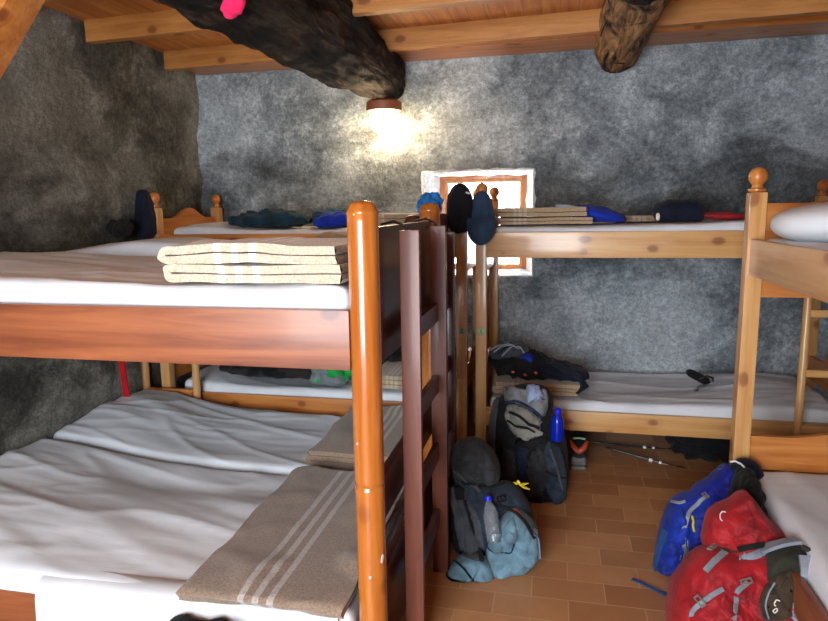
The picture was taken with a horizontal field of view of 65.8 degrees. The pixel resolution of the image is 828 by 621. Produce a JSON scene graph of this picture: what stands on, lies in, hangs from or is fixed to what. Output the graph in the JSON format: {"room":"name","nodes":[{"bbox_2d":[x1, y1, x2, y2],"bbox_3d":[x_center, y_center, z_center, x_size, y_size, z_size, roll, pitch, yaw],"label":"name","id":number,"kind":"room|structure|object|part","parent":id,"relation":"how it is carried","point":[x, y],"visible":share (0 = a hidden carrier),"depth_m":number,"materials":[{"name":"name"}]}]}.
{"room":"hostel dormitory","nodes":[
{"label":"hostel dormitory","id":0,"kind":"room"},
{"bbox_2d":[0,5,209,455],"bbox_3d":[-2.442,-0.089,2.317,0.336,2.720,6.050,1,9,12],"label":"wall","id":1,"kind":"structure","parent":0,"point":[85,127],"depth_m":3.75,"materials":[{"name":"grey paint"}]},
{"bbox_2d":[105,218,132,237],"bbox_3d":[-1.837,-0.514,4.003,0.137,0.121,0.140,5,11,33],"label":"bag","id":2,"kind":"object","parent":1,"relation":"hanging from","point":[123,227],"visible":1,"depth_m":3.97,"materials":[{"name":"black fabric"}]},
{"bbox_2d":[43,0,683,52],"bbox_3d":[0.012,-1.443,1.681,5.950,0.080,6.900,1,9,12],"label":"ceiling","id":3,"kind":"structure","parent":0,"point":[82,10],"depth_m":3.69,"materials":[{"name":"wood"}]},
{"bbox_2d":[0,0,44,78],"bbox_3d":[-1.501,-0.943,2.254,0.949,1.057,0.140,1,9,12],"label":"brace","id":4,"kind":"object","parent":3,"relation":"attached to","point":[16,16],"visible":1,"depth_m":2.24,"materials":[{"name":"orange wood"}]},
{"bbox_2d":[44,0,65,2],"bbox_3d":[0.341,-1.466,2.412,5.032,0.132,0.065,2,9,16],"label":"rafter","id":5,"kind":"object","parent":3,"relation":"attached to","point":[46,1],"visible":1,"depth_m":3.03,"materials":[{"name":"brown wood"}]},
{"bbox_2d":[153,0,405,99],"bbox_3d":[-0.648,-1.412,2.952,0.493,0.497,3.493,2,9,15],"label":"log beam","id":6,"kind":"structure","parent":3,"relation":"attached to","point":[322,40],"depth_m":3.07,"materials":[{"name":"brown wood"}]},
{"bbox_2d":[220,0,245,18],"bbox_3d":[-0.644,-1.114,2.285,0.107,0.136,0.079,1,9,12],"label":"cloth","id":7,"kind":"object","parent":6,"relation":"hanging from","point":[231,9],"visible":1,"depth_m":2.27,"materials":[{"name":"fabric"}]},
{"bbox_2d":[366,97,401,133],"bbox_3d":[-0.209,-1.363,4.492,0.252,0.245,0.252,1,9,12],"label":"ceiling lamp","id":8,"kind":"object","parent":6,"relation":"attached to","point":[384,119],"visible":0.97,"depth_m":4.41,"materials":[{"name":"glass"}]},
{"bbox_3d":[-0.208,-1.319,4.499,0.209,0.156,0.209,1,9,12],"label":"globe","id":9,"kind":"part","parent":8,"relation":"part of","materials":[{"name":"beige"}]},
{"bbox_2d":[84,0,512,43],"bbox_3d":[0.491,-1.576,3.087,5.032,0.132,0.065,2,9,16],"label":"ceiling beam","id":10,"kind":"structure","parent":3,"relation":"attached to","point":[166,23],"depth_m":3.60,"materials":[{"name":"brown wood"}]},
{"bbox_2d":[163,0,827,70],"bbox_3d":[0.659,-1.699,3.844,5.032,0.132,0.065,2,9,16],"label":"rafter","id":11,"kind":"object","parent":3,"relation":"attached to","point":[686,12],"visible":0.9,"depth_m":3.81,"materials":[{"name":"brown wood"}]},
{"bbox_2d":[594,0,669,72],"bbox_3d":[0.976,-1.480,2.603,0.341,0.365,3.525,1,9,12],"label":"log beam","id":12,"kind":"structure","parent":3,"relation":"attached to","point":[626,26],"depth_m":3.35,"materials":[{"name":"wood"}]},
{"bbox_2d":[195,34,827,418],"bbox_3d":[0.784,-0.537,4.825,5.150,2.720,0.432,1,9,12],"label":"wall","id":13,"kind":"structure","parent":0,"point":[693,121],"depth_m":4.48,"materials":[{"name":"grey paint"}]},
{"bbox_2d":[421,167,535,277],"bbox_3d":[0.495,-0.660,4.823,0.842,0.801,0.340,1,9,12],"label":"window","id":14,"kind":"structure","parent":13,"relation":"in","point":[516,188],"depth_m":4.86,"materials":[{"name":"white wood"}]},
{"bbox_3d":[0.539,-0.673,4.957,0.680,0.755,0.060,1,9,12],"label":"frame","id":15,"kind":"part","parent":14,"relation":"part of","materials":[{"name":"orange wood"}]},
{"bbox_3d":[0.540,-0.674,4.962,0.590,0.665,0.030,1,9,12],"label":"sash","id":16,"kind":"part","parent":14,"relation":"part of","materials":[{"name":"brown wood"}]},
{"bbox_3d":[0.540,-0.675,4.961,0.546,0.623,0.004,1,9,12],"label":"pane","id":17,"kind":"part","parent":14,"relation":"part of","materials":[{"name":"clear glass"}]},
{"bbox_2d":[187,14,827,74],"bbox_3d":[0.756,-1.788,4.255,5.010,0.088,0.350,1,9,12],"label":"ceiling beam","id":18,"kind":"structure","parent":13,"relation":"attached to","point":[811,24],"depth_m":4.10,"materials":[{"name":"orange wood"}]},
{"bbox_2d":[401,419,827,620],"bbox_3d":[0.054,1.342,2.125,5.950,0.120,6.900,1,9,12],"label":"floor","id":19,"kind":"structure","parent":0,"point":[602,537],"depth_m":3.00,"materials":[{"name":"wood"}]},
{"bbox_2d":[141,362,200,398],"bbox_3d":[-1.649,0.251,4.306,0.429,1.401,0.080,1,9,12],"label":"ladder","id":20,"kind":"object","parent":19,"relation":"on","point":[195,392],"visible":0.16,"depth_m":4.31,"materials":[{"name":"brown wood"}]},
{"bbox_2d":[0,200,440,620],"bbox_3d":[-1.068,0.377,2.741,2.227,1.626,1.144,1,9,12],"label":"bunk bed","id":21,"kind":"object","parent":19,"relation":"on","point":[358,338],"visible":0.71,"depth_m":2.03,"materials":[{"name":"brown wood"}]},
{"bbox_3d":[-1.221,1.120,2.321,2.137,0.175,0.033,1,9,12],"label":"rail","id":22,"kind":"part","parent":21,"relation":"part of","materials":[{"name":"brown wood"}]},
{"bbox_2d":[0,251,348,308],"bbox_3d":[-1.116,-0.125,2.667,2.114,0.207,1.044,1,9,12],"label":"mattress","id":23,"kind":"object","parent":21,"relation":"on","point":[62,277],"visible":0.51,"depth_m":2.15,"materials":[{"name":"white fabric"}]},
{"bbox_2d":[163,262,348,283],"bbox_3d":[-0.453,-0.160,2.288,0.615,0.061,0.579,1,9,12],"label":"folded blanket","id":24,"kind":"object","parent":23,"relation":"on","point":[243,272],"visible":0.59,"depth_m":2.02,"materials":[{"name":"beige fabric"}]},
{"bbox_2d":[157,237,347,263],"bbox_3d":[-0.470,-0.223,2.285,0.622,0.069,0.573,1,9,12],"label":"folded blanket","id":25,"kind":"object","parent":24,"relation":"on","point":[275,250],"visible":0.94,"depth_m":2.03,"materials":[{"name":"beige fabric"}]},
{"bbox_3d":[-1.234,0.069,2.166,2.137,0.184,0.033,1,9,12],"label":"rail","id":26,"kind":"part","parent":21,"relation":"part of","materials":[{"name":"brown wood"}]},
{"bbox_2d":[170,614,228,620],"bbox_3d":[-0.624,1.076,2.064,0.420,0.150,0.143,1,9,12],"label":"bag","id":27,"kind":"object","parent":21,"relation":"on","point":[182,617],"visible":1,"depth_m":2.10,"materials":[{"name":"fabric"}]},
{"bbox_2d":[0,438,403,620],"bbox_3d":[-1.120,0.970,2.773,2.103,0.395,1.108,1,9,12],"label":"mattress","id":28,"kind":"object","parent":21,"relation":"on","point":[95,534],"visible":0.58,"depth_m":2.60,"materials":[{"name":"white fabric"}]},
{"bbox_2d":[176,466,403,618],"bbox_3d":[-0.392,0.855,2.553,0.589,0.079,1.047,1,9,12],"label":"folded blanket","id":29,"kind":"object","parent":28,"relation":"on","point":[297,550],"visible":0.82,"depth_m":2.31,"materials":[{"name":"beige fabric"}]},
{"bbox_3d":[-0.140,0.479,2.009,0.098,1.626,0.098,1,9,12],"label":"post","id":30,"kind":"part","parent":21,"relation":"part of","materials":[{"name":"wood"}]},
{"bbox_2d":[380,217,448,620],"bbox_3d":[0.018,0.431,2.490,0.137,1.565,0.553,1,9,12],"label":"ladder","id":31,"kind":"object","parent":21,"relation":"attached to","point":[415,323],"visible":0.99,"depth_m":2.30,"materials":[{"name":"brown wood"}]},
{"bbox_3d":[0.083,0.315,3.018,0.098,1.626,0.098,1,9,12],"label":"post","id":32,"kind":"part","parent":21,"relation":"part of","materials":[{"name":"wood"}]},
{"bbox_2d":[417,192,443,213],"bbox_3d":[0.074,-0.487,2.941,0.130,0.120,0.138,1,9,12],"label":"cloth","id":33,"kind":"object","parent":21,"relation":"on","point":[428,197],"visible":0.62,"depth_m":2.91,"materials":[{"name":"fabric"}]},
{"bbox_2d":[150,183,475,439],"bbox_3d":[-0.609,0.035,4.478,2.166,1.742,0.963,1,9,12],"label":"bunk bed","id":34,"kind":"object","parent":19,"relation":"on","point":[465,249],"depth_m":4.18,"materials":[{"name":"brown wood"}]},
{"bbox_2d":[134,189,156,238],"bbox_3d":[-1.768,-0.630,4.199,0.137,0.326,0.112,1,9,12],"label":"jacket","id":35,"kind":"object","parent":34,"relation":"hanging from","point":[144,212],"visible":1,"depth_m":4.16,"materials":[{"name":"blue fabric"}]},
{"bbox_3d":[-1.705,0.124,4.374,0.066,1.630,0.066,1,9,12],"label":"post","id":36,"kind":"part","parent":34,"relation":"part of","materials":[{"name":"brown wood"}]},
{"bbox_3d":[-1.616,0.314,4.797,0.026,0.220,0.728,1,9,12],"label":"headboard","id":37,"kind":"part","parent":34,"relation":"part of","materials":[{"name":"orange wood"}]},
{"bbox_3d":[-1.629,-0.535,4.662,0.026,0.420,0.728,1,9,12],"label":"headboard","id":38,"kind":"part","parent":34,"relation":"part of","materials":[{"name":"orange wood"}]},
{"bbox_3d":[-1.535,0.000,5.139,0.066,1.630,0.066,1,9,12],"label":"post","id":39,"kind":"part","parent":34,"relation":"part of","materials":[{"name":"brown wood"}]},
{"bbox_3d":[-0.714,-0.413,4.059,1.987,0.150,0.028,1,9,12],"label":"rail","id":40,"kind":"part","parent":34,"relation":"part of","materials":[{"name":"orange wood"}]},
{"bbox_2d":[174,222,451,233],"bbox_3d":[-0.607,-0.526,4.434,1.904,0.194,0.770,1,9,12],"label":"mattress","id":41,"kind":"object","parent":34,"relation":"on","point":[216,227],"visible":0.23,"depth_m":4.21,"materials":[{"name":"fabric"}]},
{"bbox_2d":[228,208,312,227],"bbox_3d":[-0.995,-0.640,4.414,0.581,0.132,0.443,1,9,12],"label":"shirt","id":42,"kind":"object","parent":41,"relation":"on","point":[277,218],"visible":0.98,"depth_m":4.25,"materials":[{"name":"teal fabric"}]},
{"bbox_2d":[312,208,346,221],"bbox_3d":[-0.571,-0.650,4.457,0.295,0.125,0.330,1,9,12],"label":"shirt","id":43,"kind":"object","parent":41,"relation":"on","point":[316,214],"visible":0.37,"depth_m":4.39,"materials":[{"name":"blue fabric"}]},
{"bbox_2d":[313,211,346,227],"bbox_3d":[-0.524,-0.597,4.188,0.254,0.104,0.248,1,9,12],"label":"shirt","id":44,"kind":"object","parent":41,"relation":"on","point":[339,218],"visible":0.83,"depth_m":4.10,"materials":[{"name":"fabric"}]},
{"bbox_2d":[378,212,446,225],"bbox_3d":[-0.017,-0.609,4.271,0.627,0.090,0.591,1,9,12],"label":"folded blanket","id":45,"kind":"object","parent":41,"relation":"on","point":[383,217],"visible":0.23,"depth_m":4.01,"materials":[{"name":"beige fabric"}]},
{"bbox_2d":[185,365,456,403],"bbox_3d":[-0.592,0.507,4.598,1.904,0.192,0.772,1,9,12],"label":"mattress","id":46,"kind":"object","parent":34,"relation":"on","point":[212,379],"visible":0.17,"depth_m":4.35,"materials":[{"name":"fabric"}]},
{"bbox_2d":[219,365,311,379],"bbox_3d":[-0.891,0.371,4.620,1.063,0.131,0.537,1,9,12],"label":"heap","id":47,"kind":"object","parent":46,"relation":"on","point":[249,371],"visible":0.37,"depth_m":4.40,"materials":[{"name":"black fabric"}]},
{"bbox_2d":[310,369,351,385],"bbox_3d":[-0.545,0.399,4.343,0.302,0.170,0.293,1,9,12],"label":"t-shirt","id":48,"kind":"object","parent":46,"relation":"on","point":[319,376],"visible":0.55,"depth_m":4.23,"materials":[{"name":"fabric"}]},
{"bbox_2d":[382,361,401,388],"bbox_3d":[0.024,0.419,4.419,0.544,0.095,0.611,1,9,12],"label":"folded blanket","id":49,"kind":"object","parent":46,"relation":"on","point":[391,371],"visible":0.25,"depth_m":4.17,"materials":[{"name":"beige fabric"}]},
{"bbox_2d":[382,346,455,364],"bbox_3d":[-0.021,0.299,4.612,0.694,0.299,0.285,1,9,12],"label":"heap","id":50,"kind":"object","parent":46,"relation":"on","point":[396,356],"visible":0.02,"depth_m":4.51,"materials":[{"name":"black fabric"}]},
{"bbox_3d":[-0.699,0.629,4.225,1.987,0.120,0.028,1,9,12],"label":"rail","id":51,"kind":"part","parent":34,"relation":"part of","materials":[{"name":"orange wood"}]},
{"bbox_3d":[0.267,-0.596,3.736,0.161,0.290,0.105,1,9,12],"label":"baseball cap","id":52,"kind":"part","parent":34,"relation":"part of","materials":[{"name":"fabric"}]},
{"bbox_3d":[0.296,0.164,3.936,0.066,1.630,0.066,1,9,12],"label":"post","id":53,"kind":"part","parent":34,"relation":"part of","materials":[{"name":"brown wood"}]},
{"bbox_3d":[0.385,0.354,4.359,0.026,0.220,0.728,1,9,12],"label":"footboard","id":54,"kind":"part","parent":34,"relation":"part of","materials":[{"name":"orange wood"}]},
{"bbox_3d":[0.372,-0.496,4.224,0.026,0.420,0.728,1,9,12],"label":"footboard","id":55,"kind":"part","parent":34,"relation":"part of","materials":[{"name":"wood"}]},
{"bbox_3d":[0.466,0.040,4.702,0.066,1.630,0.066,1,9,12],"label":"post","id":56,"kind":"part","parent":34,"relation":"part of","materials":[{"name":"brown wood"}]},
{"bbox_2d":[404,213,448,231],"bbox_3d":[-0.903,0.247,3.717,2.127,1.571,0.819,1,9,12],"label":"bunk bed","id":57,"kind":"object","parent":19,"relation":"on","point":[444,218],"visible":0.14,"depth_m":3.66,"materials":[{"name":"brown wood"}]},
{"bbox_2d":[118,361,129,396],"bbox_3d":[-1.838,0.396,4.050,0.065,0.402,0.012,1,9,12],"label":"strap","id":58,"kind":"object","parent":57,"relation":"hanging from","point":[122,366],"visible":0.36,"depth_m":4.05,"materials":[{"name":"fabric"}]},
{"bbox_2d":[65,237,210,256],"bbox_3d":[-0.945,-0.301,3.635,2.014,0.240,0.726,1,9,12],"label":"mattress","id":59,"kind":"object","parent":57,"relation":"on","point":[146,247],"visible":0.16,"depth_m":3.40,"materials":[{"name":"fabric"}]},
{"bbox_2d":[314,231,346,237],"bbox_3d":[-0.212,-0.383,3.442,0.472,0.104,0.647,1,9,12],"label":"folded blanket","id":60,"kind":"object","parent":59,"relation":"on","point":[331,234],"visible":0.05,"depth_m":3.17,"materials":[{"name":"brown fabric"}]},
{"bbox_2d":[53,389,353,474],"bbox_3d":[-0.940,0.742,3.752,2.027,0.323,0.854,1,9,12],"label":"mattress","id":61,"kind":"object","parent":57,"relation":"on","point":[165,426],"visible":0.5,"depth_m":3.67,"materials":[{"name":"white fabric"}]},
{"bbox_2d":[305,405,402,468],"bbox_3d":[-0.220,0.685,3.563,0.549,0.106,0.780,1,9,12],"label":"folded blanket","id":62,"kind":"object","parent":61,"relation":"on","point":[336,448],"visible":0.35,"depth_m":3.35,"materials":[{"name":"beige fabric"}]},
{"bbox_3d":[0.010,0.323,3.153,0.098,1.571,0.098,1,9,12],"label":"post","id":63,"kind":"part","parent":57,"relation":"part of","materials":[{"name":"wood"}]},
{"bbox_2d":[427,226,455,536],"bbox_3d":[0.112,0.370,2.991,0.128,1.525,0.258,1,9,12],"label":"ladder","id":64,"kind":"object","parent":57,"relation":"attached to","point":[450,236],"visible":0.22,"depth_m":3.04,"materials":[{"name":"wood"}]},
{"bbox_3d":[0.165,0.210,3.848,0.098,1.571,0.098,1,9,12],"label":"post","id":65,"kind":"part","parent":57,"relation":"part of","materials":[{"name":"wood"}]},
{"bbox_2d":[446,436,541,582],"bbox_3d":[0.362,0.878,2.931,0.447,0.521,0.491,1,9,12],"label":"backpack","id":66,"kind":"object","parent":19,"relation":"on","point":[474,466],"visible":0.96,"depth_m":2.88,"materials":[{"name":"grey fabric"}]},
{"bbox_3d":[0.249,0.968,3.010,0.196,0.323,0.145,1,9,12],"label":"frame","id":67,"kind":"part","parent":66,"relation":"part of","materials":[{"name":"black fabric"}]},
{"bbox_3d":[0.262,1.006,2.881,0.113,0.266,0.221,-3,9,-14],"label":"panel","id":68,"kind":"part","parent":66,"relation":"part of","materials":[{"name":"fabric"}]},
{"bbox_2d":[483,495,500,542],"bbox_3d":[0.340,0.920,2.807,0.066,0.191,0.133,-3,9,-11],"label":"water bottle","id":69,"kind":"object","parent":66,"relation":"in","point":[490,514],"visible":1,"depth_m":2.78,"materials":[{"name":"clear plastic"}]},
{"bbox_2d":[513,480,529,489],"bbox_3d":[0.499,0.807,2.968,0.076,0.043,0.027,1,9,12],"label":"flower","id":70,"kind":"object","parent":66,"relation":"attached to","point":[518,481],"visible":1,"depth_m":2.96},
{"bbox_3d":[0.542,1.021,2.787,0.009,0.113,0.038,-4,10,-22],"label":"cord","id":71,"kind":"part","parent":66,"relation":"part of","materials":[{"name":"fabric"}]},
{"bbox_2d":[487,383,567,504],"bbox_3d":[0.629,0.716,3.550,0.458,0.680,0.346,1,9,12],"label":"backpack","id":72,"kind":"object","parent":19,"relation":"on","point":[520,419],"visible":0.91,"depth_m":3.45,"materials":[{"name":"black fabric"}]},
{"bbox_3d":[0.599,0.495,3.474,0.263,0.161,0.136,3,10,21],"label":"lid","id":73,"kind":"part","parent":72,"relation":"part of","materials":[{"name":"grey fabric"}]},
{"bbox_3d":[0.760,0.885,3.453,0.169,0.374,0.107,-2,9,-8],"label":"panel","id":74,"kind":"part","parent":72,"relation":"part of","materials":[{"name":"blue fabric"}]},
{"bbox_2d":[550,407,563,441],"bbox_3d":[0.762,0.606,3.406,0.068,0.179,0.068,1,9,12],"label":"water bottle","id":75,"kind":"object","parent":72,"relation":"in","point":[557,423],"visible":1,"depth_m":3.38,"materials":[{"name":"blue"}]},
{"bbox_2d":[569,432,587,469],"bbox_3d":[1.034,0.856,4.035,0.115,0.210,0.284,1,9,12],"label":"boot","id":76,"kind":"object","parent":19,"relation":"on","point":[578,443],"visible":1,"depth_m":3.92,"materials":[{"name":"grey rubber"}]},
{"bbox_3d":[1.012,0.842,3.930,0.115,0.072,0.076,1,9,12],"label":"heel trim","id":77,"kind":"part","parent":76,"relation":"part of","materials":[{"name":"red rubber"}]},
{"bbox_2d":[592,442,671,449],"bbox_3d":[1.517,0.919,4.285,0.626,0.056,0.034,1,9,11],"label":"trekking pole","id":78,"kind":"object","parent":19,"relation":"on","point":[604,443],"visible":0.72,"depth_m":4.29,"materials":[{"name":"metal"}]},
{"bbox_2d":[604,446,685,467],"bbox_3d":[1.497,0.951,4.049,0.583,0.086,0.034,5,11,31],"label":"trekking pole","id":79,"kind":"object","parent":19,"relation":"on","point":[613,449],"visible":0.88,"depth_m":4.06,"materials":[{"name":"metal"}]},
{"bbox_2d":[467,180,827,442],"bbox_3d":[1.487,0.077,4.006,2.210,1.744,0.990,1,9,12],"label":"bunk bed","id":80,"kind":"object","parent":19,"relation":"on","point":[597,244],"depth_m":3.73,"materials":[{"name":"brown wood"}]},
{"bbox_3d":[0.390,-0.534,3.705,0.172,0.308,0.133,1,9,12],"label":"baseball cap","id":81,"kind":"part","parent":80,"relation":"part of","materials":[{"name":"fabric"}]},
{"bbox_3d":[0.412,0.160,3.910,0.066,1.642,0.066,1,9,12],"label":"post","id":82,"kind":"part","parent":80,"relation":"part of","materials":[{"name":"brown wood"}]},
{"bbox_3d":[0.395,-0.597,3.726,0.151,0.190,0.072,1,9,12],"label":"crown","id":83,"kind":"part","parent":80,"relation":"part of","materials":[{"name":"blue fabric"}]},
{"bbox_3d":[0.501,0.356,4.334,0.026,0.220,0.728,1,9,12],"label":"headboard","id":84,"kind":"part","parent":80,"relation":"part of","materials":[{"name":"orange wood"}]},
{"bbox_3d":[0.489,-0.493,4.199,0.026,0.420,0.728,1,9,12],"label":"headboard","id":85,"kind":"part","parent":80,"relation":"part of","materials":[{"name":"orange wood"}]},
{"bbox_3d":[0.582,0.036,4.675,0.066,1.642,0.066,1,9,12],"label":"post","id":86,"kind":"part","parent":80,"relation":"part of","materials":[{"name":"brown wood"}]},
{"bbox_3d":[1.426,-0.370,3.591,2.034,0.150,0.028,1,9,12],"label":"rail","id":87,"kind":"part","parent":80,"relation":"part of","materials":[{"name":"brown wood"}]},
{"bbox_2d":[495,219,744,231],"bbox_3d":[1.493,-0.484,3.974,1.963,0.172,0.770,1,9,12],"label":"mattress","id":88,"kind":"object","parent":80,"relation":"on","point":[704,225],"visible":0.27,"depth_m":3.69,"materials":[{"name":"fabric"}]},
{"bbox_2d":[496,216,593,224],"bbox_3d":[0.826,-0.579,4.088,0.590,0.045,0.583,1,9,12],"label":"folded blanket","id":89,"kind":"object","parent":88,"relation":"on","point":[545,219],"visible":0.9,"depth_m":3.82,"materials":[{"name":"beige fabric"}]},
{"bbox_2d":[494,207,587,216],"bbox_3d":[0.813,-0.632,4.094,0.558,0.060,0.564,1,9,12],"label":"folded blanket","id":90,"kind":"object","parent":89,"relation":"on","point":[545,211],"visible":0.94,"depth_m":3.83,"materials":[{"name":"beige fabric"}]},
{"bbox_2d":[556,204,625,221],"bbox_3d":[1.084,-0.599,3.931,0.420,0.112,0.310,1,9,12],"label":"jacket","id":91,"kind":"object","parent":90,"relation":"on","point":[599,213],"visible":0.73,"depth_m":3.81,"materials":[{"name":"fabric"}]},
{"bbox_2d":[652,199,705,221],"bbox_3d":[1.577,-0.596,3.805,0.301,0.134,0.219,1,9,12],"label":"bag","id":92,"kind":"object","parent":88,"relation":"on","point":[669,210],"visible":0.99,"depth_m":3.73,"materials":[{"name":"blue fabric"}]},
{"bbox_2d":[625,214,744,221],"bbox_3d":[1.742,-0.593,4.097,0.934,0.037,0.335,1,9,12],"label":"folded blanket","id":93,"kind":"object","parent":88,"relation":"on","point":[630,218],"visible":0.15,"depth_m":4.01,"materials":[{"name":"beige fabric"}]},
{"bbox_2d":[704,211,744,220],"bbox_3d":[1.807,-0.554,3.760,0.260,0.055,0.159,1,9,12],"label":"pouch","id":94,"kind":"object","parent":88,"relation":"on","point":[724,216],"visible":0.85,"depth_m":3.70,"materials":[{"name":"fabric"}]},
{"bbox_3d":[1.442,0.671,3.757,2.034,0.120,0.028,1,9,12],"label":"rail","id":95,"kind":"part","parent":80,"relation":"part of","materials":[{"name":"brown wood"}]},
{"bbox_2d":[490,371,827,422],"bbox_3d":[1.510,0.539,4.138,1.967,0.220,0.773,1,9,12],"label":"mattress","id":96,"kind":"object","parent":80,"relation":"on","point":[774,397],"visible":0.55,"depth_m":3.87,"materials":[{"name":"white fabric"}]},
{"bbox_2d":[492,361,579,396],"bbox_3d":[0.812,0.430,4.236,0.552,0.087,0.628,1,9,12],"label":"folded blanket","id":97,"kind":"object","parent":96,"relation":"on","point":[557,388],"visible":0.29,"depth_m":3.95,"materials":[{"name":"beige fabric"}]},
{"bbox_2d":[488,341,549,379],"bbox_3d":[0.688,0.292,4.127,0.422,0.238,0.401,1,9,12],"label":"heap","id":98,"kind":"object","parent":97,"relation":"on","point":[505,358],"visible":0.94,"depth_m":4.00,"materials":[{"name":"black fabric"}]},
{"bbox_2d":[520,353,532,361],"bbox_3d":[0.699,0.307,4.015,0.096,0.078,0.108,1,9,12],"label":"cloth","id":99,"kind":"object","parent":98,"relation":"on","point":[528,356],"visible":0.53,"depth_m":3.98,"materials":[{"name":"fabric"}]},
{"bbox_2d":[539,357,588,393],"bbox_3d":[0.917,0.392,4.028,0.367,0.164,0.391,1,9,12],"label":"jacket","id":100,"kind":"object","parent":97,"relation":"on","point":[559,370],"visible":0.86,"depth_m":3.95,"materials":[{"name":"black fabric"}]},
{"bbox_2d":[686,369,713,390],"bbox_3d":[1.786,0.435,4.010,0.147,0.116,0.134,1,9,12],"label":"pouch","id":101,"kind":"object","parent":96,"relation":"on","point":[703,379],"visible":1,"depth_m":3.99,"materials":[{"name":"fabric"}]},
{"bbox_3d":[1.787,0.449,3.949,0.119,0.107,0.014,1,9,12],"label":"cord","id":102,"kind":"part","parent":101,"relation":"part of","materials":[{"name":"fabric"}]},
{"bbox_3d":[2.630,0.076,4.228,0.066,1.642,0.066,1,9,12],"label":"post","id":103,"kind":"part","parent":80,"relation":"part of","materials":[{"name":"brown wood"}]},
{"bbox_3d":[2.549,0.396,3.886,0.026,0.220,0.728,1,9,12],"label":"footboard","id":104,"kind":"part","parent":80,"relation":"part of","materials":[{"name":"orange wood"}]},
{"bbox_2d":[631,578,666,595],"bbox_3d":[1.000,1.169,2.702,0.021,0.004,0.175,-8,12,-39],"label":"strap","id":105,"kind":"object","parent":19,"relation":"on","point":[632,579],"visible":0.87,"depth_m":2.71,"materials":[{"name":"fabric"}]},
{"bbox_2d":[652,463,733,575],"bbox_3d":[1.255,0.908,2.801,0.389,0.490,0.317,1,9,12],"label":"backpack","id":106,"kind":"object","parent":19,"relation":"on","point":[681,522],"visible":0.72,"depth_m":2.73,"materials":[{"name":"blue fabric"}]},
{"bbox_3d":[1.174,0.896,2.687,0.016,0.069,0.024,-2,9,-10],"label":"zip pull","id":107,"kind":"part","parent":106,"relation":"part of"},
{"bbox_3d":[1.326,0.777,2.772,0.245,0.228,0.242,1,9,12],"label":"lid","id":108,"kind":"part","parent":106,"relation":"part of","materials":[{"name":"blue fabric"}]},
{"bbox_2d":[664,436,729,463],"bbox_3d":[1.954,0.806,4.103,0.668,0.252,0.463,1,9,12],"label":"bundle","id":109,"kind":"object","parent":19,"relation":"on","point":[708,449],"visible":0.27,"depth_m":3.97,"materials":[{"name":"fabric"}]},
{"bbox_2d":[665,490,810,620],"bbox_3d":[1.175,0.951,2.317,0.483,0.546,0.451,1,9,12],"label":"backpack","id":110,"kind":"object","parent":19,"relation":"on","point":[742,569],"visible":0.92,"depth_m":2.23,"materials":[{"name":"red fabric"}]},
{"bbox_3d":[1.224,0.792,2.356,0.298,0.244,0.241,1,9,12],"label":"lid","id":111,"kind":"part","parent":110,"relation":"part of","materials":[{"name":"red fabric"}]},
{"bbox_3d":[1.282,1.006,2.232,0.156,0.430,0.226,1,9,12],"label":"frame","id":112,"kind":"part","parent":110,"relation":"part of","materials":[{"name":"green fabric"}]},
{"bbox_2d":[729,167,827,620],"bbox_3d":[1.630,0.434,1.739,0.908,1.747,2.022,1,9,12],"label":"bunk bed","id":113,"kind":"object","parent":19,"relation":"on","point":[769,268],"visible":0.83,"depth_m":2.67,"materials":[{"name":"brown wood"}]},
{"bbox_2d":[726,466,767,515],"bbox_3d":[1.350,0.785,2.610,0.130,0.269,0.310,1,9,12],"label":"jacket","id":114,"kind":"object","parent":113,"relation":"on","point":[742,479],"visible":0.4,"depth_m":2.55,"materials":[{"name":"black fabric"}]},
{"bbox_2d":[730,458,763,479],"bbox_3d":[1.414,0.715,2.744,0.152,0.196,0.130,1,9,12],"label":"sun hat","id":115,"kind":"object","parent":113,"relation":"on","point":[742,462],"visible":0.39,"depth_m":2.70,"materials":[{"name":"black fabric"}]},
{"bbox_3d":[1.431,0.324,2.776,0.066,1.645,0.066,1,9,12],"label":"post","id":116,"kind":"part","parent":113,"relation":"part of","materials":[{"name":"brown wood"}]},
{"bbox_3d":[1.207,-0.074,1.750,0.028,0.150,1.887,1,9,12],"label":"rail","id":117,"kind":"part","parent":113,"relation":"part of","materials":[{"name":"brown wood"}]},
{"bbox_3d":[1.843,0.611,2.731,0.770,0.180,0.026,1,9,12],"label":"footboard","id":118,"kind":"part","parent":113,"relation":"part of","materials":[{"name":"orange wood"}]},
{"bbox_2d":[759,472,827,613],"bbox_3d":[1.640,0.922,1.819,0.803,0.199,1.884,1,9,12],"label":"mattress","id":119,"kind":"object","parent":113,"relation":"on","point":[797,503],"visible":0.56,"depth_m":2.38,"materials":[{"name":"fabric"}]},
{"bbox_3d":[1.830,-0.258,2.593,0.770,0.420,0.026,1,9,12],"label":"footboard","id":120,"kind":"part","parent":113,"relation":"part of","materials":[{"name":"orange wood"}]},
{"bbox_2d":[766,238,827,249],"bbox_3d":[1.625,-0.081,1.659,0.803,0.150,1.883,1,9,12],"label":"mattress","id":121,"kind":"object","parent":113,"relation":"on","point":[817,245],"visible":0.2,"depth_m":2.25,"materials":[{"name":"fabric"}]},
{"bbox_2d":[770,202,827,242],"bbox_3d":[1.684,-0.312,2.294,0.724,0.175,0.458,1,9,12],"label":"pillow","id":122,"kind":"object","parent":121,"relation":"on","point":[809,222],"visible":0.91,"depth_m":2.24,"materials":[{"name":"fabric"}]},
{"bbox_2d":[790,298,827,472],"bbox_3d":[2.275,0.368,3.390,0.482,1.344,0.157,1,9,12],"label":"ladder","id":123,"kind":"object","parent":113,"relation":"attached to","point":[799,427],"visible":0.66,"depth_m":3.41,"materials":[{"name":"brown wood"}]},
{"bbox_3d":[1.223,0.968,1.916,0.028,0.120,1.887,1,9,12],"label":"rail","id":124,"kind":"part","parent":113,"relation":"part of","materials":[{"name":"brown wood"}]}
]}

